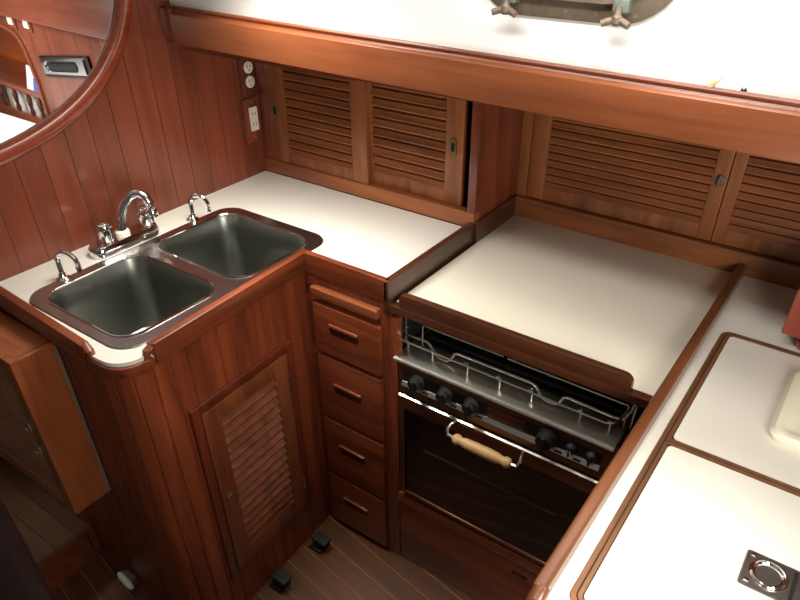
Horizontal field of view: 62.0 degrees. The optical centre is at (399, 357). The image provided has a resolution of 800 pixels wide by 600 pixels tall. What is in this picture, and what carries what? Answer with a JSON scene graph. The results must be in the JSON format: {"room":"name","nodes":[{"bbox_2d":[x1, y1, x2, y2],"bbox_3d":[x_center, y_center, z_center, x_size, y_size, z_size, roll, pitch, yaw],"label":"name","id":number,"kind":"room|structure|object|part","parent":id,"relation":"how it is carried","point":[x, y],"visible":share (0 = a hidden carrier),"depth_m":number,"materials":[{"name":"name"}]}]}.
{"room":"ship interior","nodes":[
{"label":"ship interior","id":0,"kind":"room"},
{"bbox_2d":[0,0,316,551],"bbox_3d":[-0.593,-0.459,1.728,0.022,1.896,1.060,23,42,28],"label":"wall","id":1,"kind":"structure","parent":0,"point":[167,124],"depth_m":1.57,"materials":[{"name":"brown wood"}]},
{"bbox_2d":[0,0,132,165],"bbox_3d":[-0.748,-0.778,1.238,0.037,0.794,0.547,23,42,28],"label":"trim","id":2,"kind":"structure","parent":1,"relation":"attached to","point":[46,129],"depth_m":1.45,"materials":[{"name":"brown wood"}]},
{"bbox_2d":[236,59,257,97],"bbox_3d":[-0.410,-0.756,1.796,0.009,0.100,0.056,23,42,28],"label":"power outlet","id":3,"kind":"object","parent":1,"relation":"attached to","point":[246,69],"visible":0.96,"depth_m":1.79,"materials":[{"name":"brown wood"}]},
{"bbox_2d":[244,61,252,73],"bbox_3d":[-0.406,-0.776,1.783,0.003,0.031,0.031,23,42,28],"label":"socket","id":4,"kind":"object","parent":3,"relation":"attached to","point":[248,66],"depth_m":1.78,"materials":[{"name":"beige plastic"}]},
{"bbox_2d":[246,76,254,87],"bbox_3d":[-0.406,-0.746,1.804,0.003,0.031,0.031,23,42,28],"label":"socket","id":5,"kind":"object","parent":3,"relation":"attached to","point":[250,80],"depth_m":1.80,"materials":[{"name":"beige plastic"}]},
{"bbox_2d":[241,95,263,143],"bbox_3d":[-0.411,-0.663,1.860,0.010,0.118,0.062,23,42,28],"label":"power outlet","id":6,"kind":"object","parent":1,"relation":"attached to","point":[250,106],"visible":1,"depth_m":1.85,"materials":[{"name":"brown wood"}]},
{"bbox_2d":[248,106,258,130],"bbox_3d":[-0.408,-0.665,1.858,0.004,0.064,0.028,23,42,28],"label":"socket","id":7,"kind":"object","parent":6,"relation":"attached to","point":[253,111],"depth_m":1.86,"materials":[{"name":"beige plastic"}]},
{"bbox_2d":[10,383,474,599],"bbox_3d":[-1.023,0.702,1.775,4.600,0.030,2.900,23,42,28],"label":"floor","id":8,"kind":"structure","parent":0,"point":[354,566],"depth_m":1.85,"materials":[{"name":"brown wood"}]},
{"bbox_2d":[0,496,54,599],"bbox_3d":[-0.602,0.184,0.909,0.140,1.820,0.140,23,42,28],"label":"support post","id":9,"kind":"object","parent":8,"relation":"on","point":[21,578],"visible":1,"depth_m":0.98,"materials":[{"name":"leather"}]},
{"bbox_2d":[0,459,96,591],"bbox_3d":[-1.083,0.483,1.928,0.448,0.146,0.160,23,42,28],"label":"step","id":10,"kind":"structure","parent":8,"relation":"on","point":[56,538],"depth_m":1.85,"materials":[{"name":"brown wood"}]},
{"bbox_2d":[117,569,137,589],"bbox_3d":[-0.752,0.612,1.833,0.067,0.025,0.033,23,42,28],"label":"door stop","id":11,"kind":"object","parent":8,"relation":"on","point":[126,577],"visible":1,"depth_m":1.83,"materials":[{"name":"white plastic"}]},
{"bbox_2d":[0,271,329,599],"bbox_3d":[-0.540,0.184,1.726,0.499,0.856,0.500,23,42,28],"label":"base cabinet","id":12,"kind":"object","parent":8,"relation":"on","point":[211,457],"visible":0.91,"depth_m":1.53,"materials":[{"name":"brown wood"}]},
{"bbox_2d":[0,311,110,514],"bbox_3d":[-0.853,0.110,1.496,0.341,0.429,0.106,23,42,28],"label":"cabinet","id":13,"kind":"object","parent":12,"relation":"attached to","point":[45,435],"visible":1,"depth_m":1.41,"materials":[{"name":"brown wood"}]},
{"bbox_3d":[-0.854,-0.065,1.385,0.327,0.013,0.078,23,42,28],"label":"panel","id":14,"kind":"part","parent":13,"relation":"part of","materials":[{"name":"brown wood"}]},
{"bbox_3d":[-0.870,0.124,1.473,0.266,0.355,0.018,23,42,28],"label":"louvre panel","id":15,"kind":"part","parent":13,"relation":"part of","materials":[{"name":"brown wood"}]},
{"bbox_3d":[-0.872,0.125,1.476,0.340,0.429,0.018,23,42,28],"label":"door","id":16,"kind":"part","parent":13,"relation":"part of","materials":[{"name":"brown wood"}]},
{"bbox_3d":[-0.345,0.264,1.632,0.018,0.518,0.264,21,41,27],"label":"door","id":17,"kind":"part","parent":12,"relation":"part of","materials":[{"name":"brown wood"}]},
{"bbox_3d":[-0.344,0.262,1.632,0.018,0.431,0.174,21,41,27],"label":"louvre panel","id":18,"kind":"part","parent":12,"relation":"part of","materials":[{"name":"brown wood"}]},
{"bbox_2d":[0,171,517,379],"bbox_3d":[-0.293,-0.258,1.606,0.718,0.086,1.082,23,42,28],"label":"countertop","id":19,"kind":"structure","parent":12,"relation":"on","point":[377,250],"depth_m":1.52,"materials":[{"name":"white laminate"}]},
{"bbox_2d":[54,250,81,281],"bbox_3d":[-0.717,-0.194,1.422,0.071,0.074,0.034,17,40,23],"label":"tap","id":20,"kind":"object","parent":19,"relation":"on","point":[62,276],"visible":1,"depth_m":1.42,"materials":[{"name":"silver metal"}]},
{"bbox_3d":[-0.517,0.020,1.222,0.124,0.024,0.045,-1,36,0],"label":"corner sill","id":21,"kind":"part","parent":19,"relation":"part of","materials":[{"name":"brown wood"}]},
{"bbox_2d":[88,189,159,259],"bbox_3d":[-0.637,-0.315,1.539,0.094,0.130,0.180,23,42,28],"label":"kitchen faucet","id":22,"kind":"object","parent":19,"relation":"on","point":[109,244],"visible":1,"depth_m":1.54,"materials":[{"name":"silver metal"}]},
{"bbox_3d":[-0.675,-0.284,1.526,0.034,0.048,0.034,-20,40,-25],"label":"handle","id":23,"kind":"part","parent":22,"relation":"part of","materials":[{"name":"silver metal"}]},
{"bbox_3d":[-0.653,-0.280,1.580,0.053,0.026,0.180,23,42,28],"label":"plate","id":24,"kind":"part","parent":22,"relation":"part of","materials":[{"name":"silver metal"}]},
{"bbox_3d":[-0.618,-0.335,1.549,0.100,0.110,0.030,-8,37,-10],"label":"spout","id":25,"kind":"part","parent":22,"relation":"part of","materials":[{"name":"silver metal"}]},
{"bbox_3d":[-0.611,-0.337,1.598,0.034,0.048,0.034,-20,40,-25],"label":"handle","id":26,"kind":"part","parent":22,"relation":"part of","materials":[{"name":"silver metal"}]},
{"bbox_2d":[29,208,323,349],"bbox_3d":[-0.478,-0.128,1.547,0.360,0.196,0.586,23,42,28],"label":"double sink","id":27,"kind":"object","parent":19,"relation":"in","point":[124,300],"visible":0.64,"depth_m":1.54,"materials":[{"name":"silver metal"}]},
{"bbox_3d":[-0.561,-0.058,1.454,0.294,0.194,0.252,23,42,28],"label":"bowl","id":28,"kind":"part","parent":27,"relation":"part of","materials":[{"name":"metal"}]},
{"bbox_3d":[-0.396,-0.192,1.635,0.306,0.194,0.248,23,42,28],"label":"bowl","id":29,"kind":"part","parent":27,"relation":"part of","materials":[{"name":"metal"}]},
{"bbox_2d":[186,193,210,221],"bbox_3d":[-0.510,-0.374,1.665,0.071,0.074,0.034,17,40,23],"label":"tap","id":30,"kind":"object","parent":19,"relation":"on","point":[192,217],"visible":1,"depth_m":1.66,"materials":[{"name":"silver metal"}]},
{"bbox_2d":[269,568,291,592],"bbox_3d":[-0.325,0.612,1.823,0.058,0.046,0.044,23,42,28],"label":"pump","id":31,"kind":"object","parent":8,"relation":"on","point":[281,580],"visible":1,"depth_m":1.81,"materials":[{"name":"black rubber"}]},
{"bbox_2d":[309,531,330,554],"bbox_3d":[-0.229,0.537,1.926,0.058,0.046,0.044,23,42,28],"label":"pump","id":32,"kind":"object","parent":8,"relation":"on","point":[321,542],"visible":1,"depth_m":1.92,"materials":[{"name":"black rubber"}]},
{"bbox_2d":[305,270,393,551],"bbox_3d":[-0.118,0.182,1.733,0.242,0.844,0.038,23,42,28],"label":"base cabinet","id":33,"kind":"object","parent":8,"relation":"on","point":[351,350],"visible":0.98,"depth_m":1.68,"materials":[{"name":"brown wood"}]},
{"bbox_3d":[-0.133,-0.060,1.542,0.086,0.008,0.006,23,42,28],"label":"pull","id":34,"kind":"part","parent":33,"relation":"part of","materials":[{"name":"brown wood"}]},
{"bbox_2d":[310,283,379,319],"bbox_3d":[-0.054,-0.185,1.583,0.196,0.026,0.264,23,42,28],"label":"cutting board","id":35,"kind":"object","parent":33,"relation":"in","point":[351,303],"visible":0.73,"depth_m":1.49,"materials":[{"name":"brown wood"}]},
{"bbox_3d":[-0.131,0.084,1.647,0.086,0.008,0.006,23,42,28],"label":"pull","id":36,"kind":"part","parent":33,"relation":"part of","materials":[{"name":"brown wood"}]},
{"bbox_3d":[-0.122,-0.046,1.560,0.198,0.138,0.018,23,42,28],"label":"drawer","id":37,"kind":"part","parent":33,"relation":"part of","materials":[{"name":"brown wood"}]},
{"bbox_3d":[-0.120,0.098,1.665,0.198,0.195,0.018,23,42,28],"label":"drawer","id":38,"kind":"part","parent":33,"relation":"part of","materials":[{"name":"brown wood"}]},
{"bbox_3d":[-0.129,0.254,1.771,0.086,0.008,0.006,23,42,28],"label":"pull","id":39,"kind":"part","parent":33,"relation":"part of","materials":[{"name":"brown wood"}]},
{"bbox_3d":[-0.127,0.419,1.891,0.086,0.008,0.006,23,42,28],"label":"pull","id":40,"kind":"part","parent":33,"relation":"part of","materials":[{"name":"brown wood"}]},
{"bbox_3d":[-0.118,0.268,1.789,0.198,0.200,0.018,23,42,28],"label":"drawer","id":41,"kind":"part","parent":33,"relation":"part of","materials":[{"name":"brown wood"}]},
{"bbox_3d":[-0.116,0.433,1.910,0.198,0.190,0.018,23,42,28],"label":"drawer","id":42,"kind":"part","parent":33,"relation":"part of","materials":[{"name":"brown wood"}]},
{"bbox_2d":[389,313,542,599],"bbox_3d":[0.358,0.213,1.713,0.570,0.808,0.516,23,42,28],"label":"surround","id":43,"kind":"object","parent":8,"relation":"on","point":[461,556],"visible":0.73,"depth_m":1.71,"materials":[{"name":"brown wood"}]},
{"bbox_3d":[0.229,0.553,1.711,0.548,0.264,0.018,23,42,28],"label":"panel","id":44,"kind":"part","parent":43,"relation":"part of","materials":[{"name":"brown wood"}]},
{"bbox_3d":[0.225,0.453,1.634,0.548,0.033,0.026,23,42,28],"label":"cross rail","id":45,"kind":"part","parent":43,"relation":"part of","materials":[{"name":"brown wood"}]},
{"bbox_2d":[393,318,644,565],"bbox_3d":[0.315,0.129,1.608,0.534,0.507,0.503,23,42,28],"label":"gas stove","id":46,"kind":"object","parent":43,"relation":"in","point":[511,450],"visible":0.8,"depth_m":1.44,"materials":[{"name":"metal"}]},
{"bbox_3d":[0.034,0.059,1.478,0.037,0.037,0.022,23,42,28],"label":"knob","id":47,"kind":"part","parent":46,"relation":"part of","materials":[{"name":"black plastic"}]},
{"bbox_3d":[0.094,0.084,1.443,0.037,0.037,0.022,23,42,28],"label":"knob","id":48,"kind":"part","parent":46,"relation":"part of","materials":[{"name":"black plastic"}]},
{"bbox_3d":[0.147,0.106,1.411,0.037,0.037,0.022,23,42,28],"label":"knob","id":49,"kind":"part","parent":46,"relation":"part of","materials":[{"name":"black plastic"}]},
{"bbox_3d":[0.205,0.306,1.532,0.464,0.274,0.009,23,42,28],"label":"glass","id":50,"kind":"part","parent":46,"relation":"part of","materials":[{"name":"black glass"}]},
{"bbox_3d":[0.206,0.294,1.525,0.494,0.322,0.022,23,42,28],"label":"oven door","id":51,"kind":"part","parent":46,"relation":"part of","materials":[{"name":"black glass"}]},
{"bbox_3d":[0.207,0.125,1.405,0.504,0.081,0.018,23,42,28],"label":"fascia panel","id":52,"kind":"part","parent":46,"relation":"part of","materials":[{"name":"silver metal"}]},
{"bbox_3d":[0.223,0.037,1.402,0.517,0.043,0.090,23,42,28],"label":"sea rail","id":53,"kind":"part","parent":46,"relation":"part of","materials":[{"name":"metal"}]},
{"bbox_2d":[393,329,641,451],"bbox_3d":[0.326,-0.019,1.522,0.513,0.011,0.459,23,42,28],"label":"cooktop","id":54,"kind":"object","parent":46,"relation":"in","point":[553,419],"depth_m":1.39,"materials":[{"name":"metal"}]},
{"bbox_3d":[0.290,0.166,1.327,0.045,0.045,0.024,23,42,28],"label":"knob","id":55,"kind":"part","parent":46,"relation":"part of","materials":[{"name":"black plastic"}]},
{"bbox_3d":[0.335,0.181,1.306,0.023,0.023,0.012,23,42,28],"label":"knob","id":56,"kind":"part","parent":46,"relation":"part of","materials":[{"name":"black plastic"}]},
{"bbox_3d":[0.368,0.195,1.286,0.025,0.025,0.012,23,42,28],"label":"knob","id":57,"kind":"part","parent":46,"relation":"part of","materials":[{"name":"black plastic"}]},
{"bbox_2d":[389,215,731,407],"bbox_3d":[0.369,-0.158,1.468,0.570,0.052,0.558,23,42,28],"label":"countertop","id":58,"kind":"structure","parent":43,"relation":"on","point":[612,318],"depth_m":1.42,"materials":[{"name":"beige laminate"}]},
{"bbox_2d":[525,264,799,599],"bbox_3d":[0.688,0.596,1.129,0.778,0.871,1.356,23,42,28],"label":"countertop","id":59,"kind":"structure","parent":8,"relation":"on","point":[698,501],"depth_m":0.99,"materials":[{"name":"white laminate"}]},
{"bbox_3d":[0.167,0.315,0.835,0.022,0.061,0.045,23,42,28],"label":"rail","id":60,"kind":"part","parent":59,"relation":"part of","materials":[{"name":"brown wood"}]},
{"bbox_3d":[0.686,0.235,0.934,0.639,0.002,0.752,23,42,28],"label":"lid trim","id":61,"kind":"part","parent":59,"relation":"part of","materials":[{"name":"brown wood"}]},
{"bbox_3d":[0.576,0.327,0.811,0.605,0.003,0.342,23,42,28],"label":"lid","id":62,"kind":"part","parent":59,"relation":"part of","materials":[{"name":"white laminate"}]},
{"bbox_3d":[0.792,0.148,1.052,0.605,0.003,0.359,23,42,28],"label":"lid","id":63,"kind":"part","parent":59,"relation":"part of","materials":[{"name":"white laminate"}]},
{"bbox_2d":[748,560,788,591],"bbox_3d":[0.478,0.284,0.864,0.048,0.003,0.048,6,37,8],"label":"latch","id":64,"kind":"object","parent":59,"relation":"on","point":[763,575],"depth_m":0.86,"materials":[{"name":"silver metal"}]},
{"bbox_2d":[769,371,799,450],"bbox_3d":[0.739,0.109,1.090,0.212,0.016,0.219,23,42,28],"label":"plastic tray","id":65,"kind":"object","parent":59,"relation":"on","point":[784,429],"visible":1,"depth_m":1.10,"materials":[{"name":"white plastic"}]},
{"bbox_2d":[781,286,799,349],"bbox_3d":[0.860,-0.090,1.264,0.192,0.134,0.205,23,42,28],"label":"wooden box","id":66,"kind":"object","parent":59,"relation":"on","point":[791,327],"visible":1,"depth_m":1.24,"materials":[{"name":"red wood"}]},
{"bbox_3d":[-1.759,-0.332,2.590,1.530,0.696,0.862,23,42,28],"label":"bench","id":67,"kind":"object","parent":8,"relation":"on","visible":0},
{"bbox_2d":[0,112,35,142],"bbox_3d":[-1.760,-0.667,2.329,1.550,0.155,0.882,23,42,28],"label":"cushion","id":68,"kind":"object","parent":67,"relation":"on","point":[10,126],"visible":0.06,"depth_m":2.43,"materials":[{"name":"white fabric"}]},
{"bbox_2d":[325,187,473,244],"bbox_3d":[0.698,-0.093,1.739,2.310,1.266,0.030,23,42,28],"label":"wall","id":69,"kind":"structure","parent":0,"point":[325,187],"depth_m":2.07,"materials":[{"name":"brown wood"}]},
{"bbox_2d":[179,44,539,113],"bbox_3d":[0.544,-0.476,1.207,2.310,0.018,0.475,23,42,28],"label":"trim","id":70,"kind":"structure","parent":69,"relation":"attached to","point":[183,47],"depth_m":1.44,"materials":[{"name":"brown wood"}]},
{"bbox_2d":[254,63,523,243],"bbox_3d":[-0.036,-0.622,1.790,0.713,0.422,0.251,23,42,28],"label":"cabinet","id":71,"kind":"object","parent":69,"relation":"attached to","point":[453,160],"visible":0.73,"depth_m":1.69,"materials":[{"name":"brown wood"}]},
{"bbox_3d":[-0.345,-0.680,1.835,0.018,0.040,0.003,23,42,28],"label":"flush pull","id":72,"kind":"part","parent":71,"relation":"part of","materials":[{"name":"gold metal"}]},
{"bbox_3d":[-0.216,-0.650,1.759,0.232,0.272,0.018,23,42,28],"label":"louvre panel","id":73,"kind":"part","parent":71,"relation":"part of","materials":[{"name":"brown wood"}]},
{"bbox_3d":[-0.221,-0.654,1.761,0.344,0.328,0.018,23,42,28],"label":"door","id":74,"kind":"part","parent":71,"relation":"part of","materials":[{"name":"brown wood"}]},
{"bbox_3d":[-0.102,-0.456,1.799,0.710,0.038,0.026,23,42,28],"label":"rail","id":75,"kind":"part","parent":71,"relation":"part of","materials":[{"name":"brown wood"}]},
{"bbox_3d":[0.023,-0.565,1.636,0.222,0.268,0.018,23,42,28],"label":"louvre panel","id":76,"kind":"part","parent":71,"relation":"part of","materials":[{"name":"brown wood"}]},
{"bbox_3d":[0.039,-0.559,1.627,0.283,0.328,0.018,23,42,28],"label":"door","id":77,"kind":"part","parent":71,"relation":"part of","materials":[{"name":"brown wood"}]},
{"bbox_3d":[0.126,-0.497,1.576,0.018,0.040,0.003,23,42,28],"label":"flush pull","id":78,"kind":"part","parent":71,"relation":"part of","materials":[{"name":"gold metal"}]},
{"bbox_3d":[0.244,-0.505,1.626,0.023,0.422,0.251,23,42,28],"label":"panel","id":79,"kind":"part","parent":71,"relation":"part of","materials":[{"name":"brown wood"}]},
{"bbox_2d":[514,111,799,289],"bbox_3d":[0.696,-0.387,1.465,0.950,0.432,0.047,23,42,28],"label":"cabinet","id":80,"kind":"object","parent":69,"relation":"attached to","point":[718,208],"visible":0.6,"depth_m":1.54,"materials":[{"name":"brown wood"}]},
{"bbox_3d":[0.526,-0.491,1.544,0.468,0.350,0.018,23,42,28],"label":"door","id":81,"kind":"part","parent":80,"relation":"part of","materials":[{"name":"brown wood"}]},
{"bbox_3d":[0.531,-0.490,1.540,0.390,0.286,0.018,23,42,28],"label":"louvre panel","id":82,"kind":"part","parent":80,"relation":"part of","materials":[{"name":"brown wood"}]},
{"bbox_3d":[0.699,-0.245,1.571,0.950,0.078,0.043,23,42,28],"label":"rail","id":83,"kind":"part","parent":80,"relation":"part of","materials":[{"name":"brown wood"}]},
{"bbox_3d":[0.900,-0.335,1.325,0.450,0.350,0.018,23,42,28],"label":"door","id":84,"kind":"part","parent":80,"relation":"part of","materials":[{"name":"brown wood"}]},
{"bbox_3d":[0.892,-0.340,1.328,0.378,0.286,0.018,23,42,28],"label":"louvre panel","id":85,"kind":"part","parent":80,"relation":"part of","materials":[{"name":"brown wood"}]},
{"bbox_2d":[0,0,799,113],"bbox_3d":[-0.282,-0.601,1.903,4.400,1.920,0.554,23,42,28],"label":"wall","id":86,"kind":"structure","parent":0,"point":[754,45],"depth_m":1.06,"materials":[{"name":"white paint"}]},
{"bbox_2d":[6,17,17,28],"bbox_3d":[-1.381,-1.191,2.363,0.056,0.044,0.010,26,44,32],"label":"light switch","id":87,"kind":"object","parent":86,"relation":"attached to","point":[11,21],"visible":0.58,"depth_m":2.36,"materials":[{"name":"beige plastic"}]},
{"bbox_3d":[-1.380,-1.192,2.364,0.056,0.044,0.005,26,44,32],"label":"plate","id":88,"kind":"part","parent":87,"relation":"part of","materials":[{"name":"white plastic"}]},
{"bbox_2d":[0,55,45,123],"bbox_3d":[-1.613,-1.143,2.848,0.958,0.159,0.238,26,44,32],"label":"wall shelf","id":89,"kind":"object","parent":86,"relation":"attached to","point":[12,71],"visible":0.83,"depth_m":2.72,"materials":[{"name":"brown wood"}]},
{"bbox_2d":[5,86,15,107],"bbox_3d":[-1.584,-1.105,2.816,0.060,0.100,0.115,26,44,32],"label":"book","id":90,"kind":"object","parent":89,"relation":"on","point":[9,91],"visible":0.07,"depth_m":2.78,"materials":[{"name":"beige paper"}]},
{"bbox_3d":[-1.682,-1.149,2.742,0.958,0.022,0.020,26,44,32],"label":"rail","id":91,"kind":"part","parent":89,"relation":"part of","materials":[{"name":"brown wood"}]},
{"bbox_3d":[-1.683,-1.057,2.808,0.958,0.031,0.020,26,44,32],"label":"rail","id":92,"kind":"part","parent":89,"relation":"part of","materials":[{"name":"brown wood"}]},
{"bbox_2d":[15,90,29,112],"bbox_3d":[-1.523,-1.073,2.775,0.060,0.095,0.115,26,44,32],"label":"book","id":93,"kind":"object","parent":89,"relation":"on","point":[22,101],"visible":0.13,"depth_m":2.73,"materials":[{"name":"white paper"}]},
{"bbox_2d":[26,65,33,90],"bbox_3d":[-1.382,-1.046,2.496,0.128,0.093,0.004,26,44,32],"label":"paper stack","id":94,"kind":"object","parent":89,"relation":"on","point":[29,75],"visible":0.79,"depth_m":2.50,"materials":[{"name":"white paper"}]},
{"bbox_2d":[23,93,37,115],"bbox_3d":[-1.462,-1.047,2.730,0.060,0.105,0.115,26,44,32],"label":"book","id":95,"kind":"object","parent":89,"relation":"on","point":[23,93],"visible":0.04,"depth_m":2.69,"materials":[{"name":"paper"}]},
{"bbox_2d":[33,78,38,92],"bbox_3d":[-1.367,-1.019,2.492,0.045,0.053,0.003,26,44,32],"label":"leaflet","id":96,"kind":"object","parent":89,"relation":"on","point":[34,82],"visible":0.64,"depth_m":2.49,"materials":[{"name":"blue paper"}]},
{"bbox_2d":[32,96,41,117],"bbox_3d":[-1.408,-1.018,2.695,0.060,0.100,0.115,26,44,32],"label":"book","id":97,"kind":"object","parent":89,"relation":"on","point":[38,111],"visible":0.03,"depth_m":2.66,"materials":[{"name":"beige paper"}]},
{"bbox_2d":[0,23,49,116],"bbox_3d":[-1.501,-1.097,2.561,0.461,0.370,0.016,26,44,32],"label":"trim","id":98,"kind":"structure","parent":86,"relation":"attached to","point":[3,26],"depth_m":2.42,"materials":[{"name":"brown wood"}]},
{"bbox_2d":[22,20,33,32],"bbox_3d":[-1.290,-1.146,2.299,0.056,0.044,0.010,26,44,32],"label":"light switch","id":99,"kind":"object","parent":86,"relation":"attached to","point":[27,25],"visible":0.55,"depth_m":2.29,"materials":[{"name":"beige plastic"}]},
{"bbox_2d":[0,0,112,39],"bbox_3d":[-1.283,-1.200,2.232,2.066,0.120,0.033,26,44,32],"label":"trim","id":100,"kind":"structure","parent":86,"relation":"attached to","point":[92,18],"depth_m":2.04,"materials":[{"name":"brown wood"}]},
{"bbox_2d":[39,55,91,77],"bbox_3d":[-1.134,-0.984,2.254,0.360,0.109,0.010,26,44,32],"label":"handle","id":101,"kind":"object","parent":86,"relation":"attached to","point":[52,65],"visible":0.9,"depth_m":2.24,"materials":[{"name":"silver metal"}]},
{"bbox_2d":[98,38,104,50],"bbox_3d":[-0.839,-0.783,2.096,0.211,0.398,0.007,26,44,32],"label":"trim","id":102,"kind":"structure","parent":86,"relation":"attached to","point":[101,41],"depth_m":2.04,"materials":[{"name":"brown wood"}]},
{"bbox_2d":[159,4,799,162],"bbox_3d":[0.393,-0.382,1.014,2.308,0.105,0.031,23,42,28],"label":"trim","id":103,"kind":"structure","parent":86,"relation":"attached to","point":[768,126],"depth_m":1.11,"materials":[{"name":"brown wood"}]},
{"bbox_2d":[491,0,671,29],"bbox_3d":[0.253,-0.616,0.974,0.352,0.224,0.055,23,42,28],"label":"window","id":104,"kind":"structure","parent":86,"relation":"in","point":[623,13],"depth_m":1.02,"materials":[{"name":"brown metal"}]},
{"bbox_3d":[0.256,-0.619,0.977,0.280,0.172,0.022,23,42,28],"label":"opening frame","id":105,"kind":"part","parent":104,"relation":"part of","materials":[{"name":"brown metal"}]},
{"bbox_2d":[705,76,723,86],"bbox_3d":[0.449,-0.390,0.961,0.015,0.034,0.030,-8,37,-10],"label":"curtain hook","id":106,"kind":"object","parent":86,"relation":"attached to","point":[712,83],"visible":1,"depth_m":0.95,"materials":[{"name":"beige plastic"}]}
]}

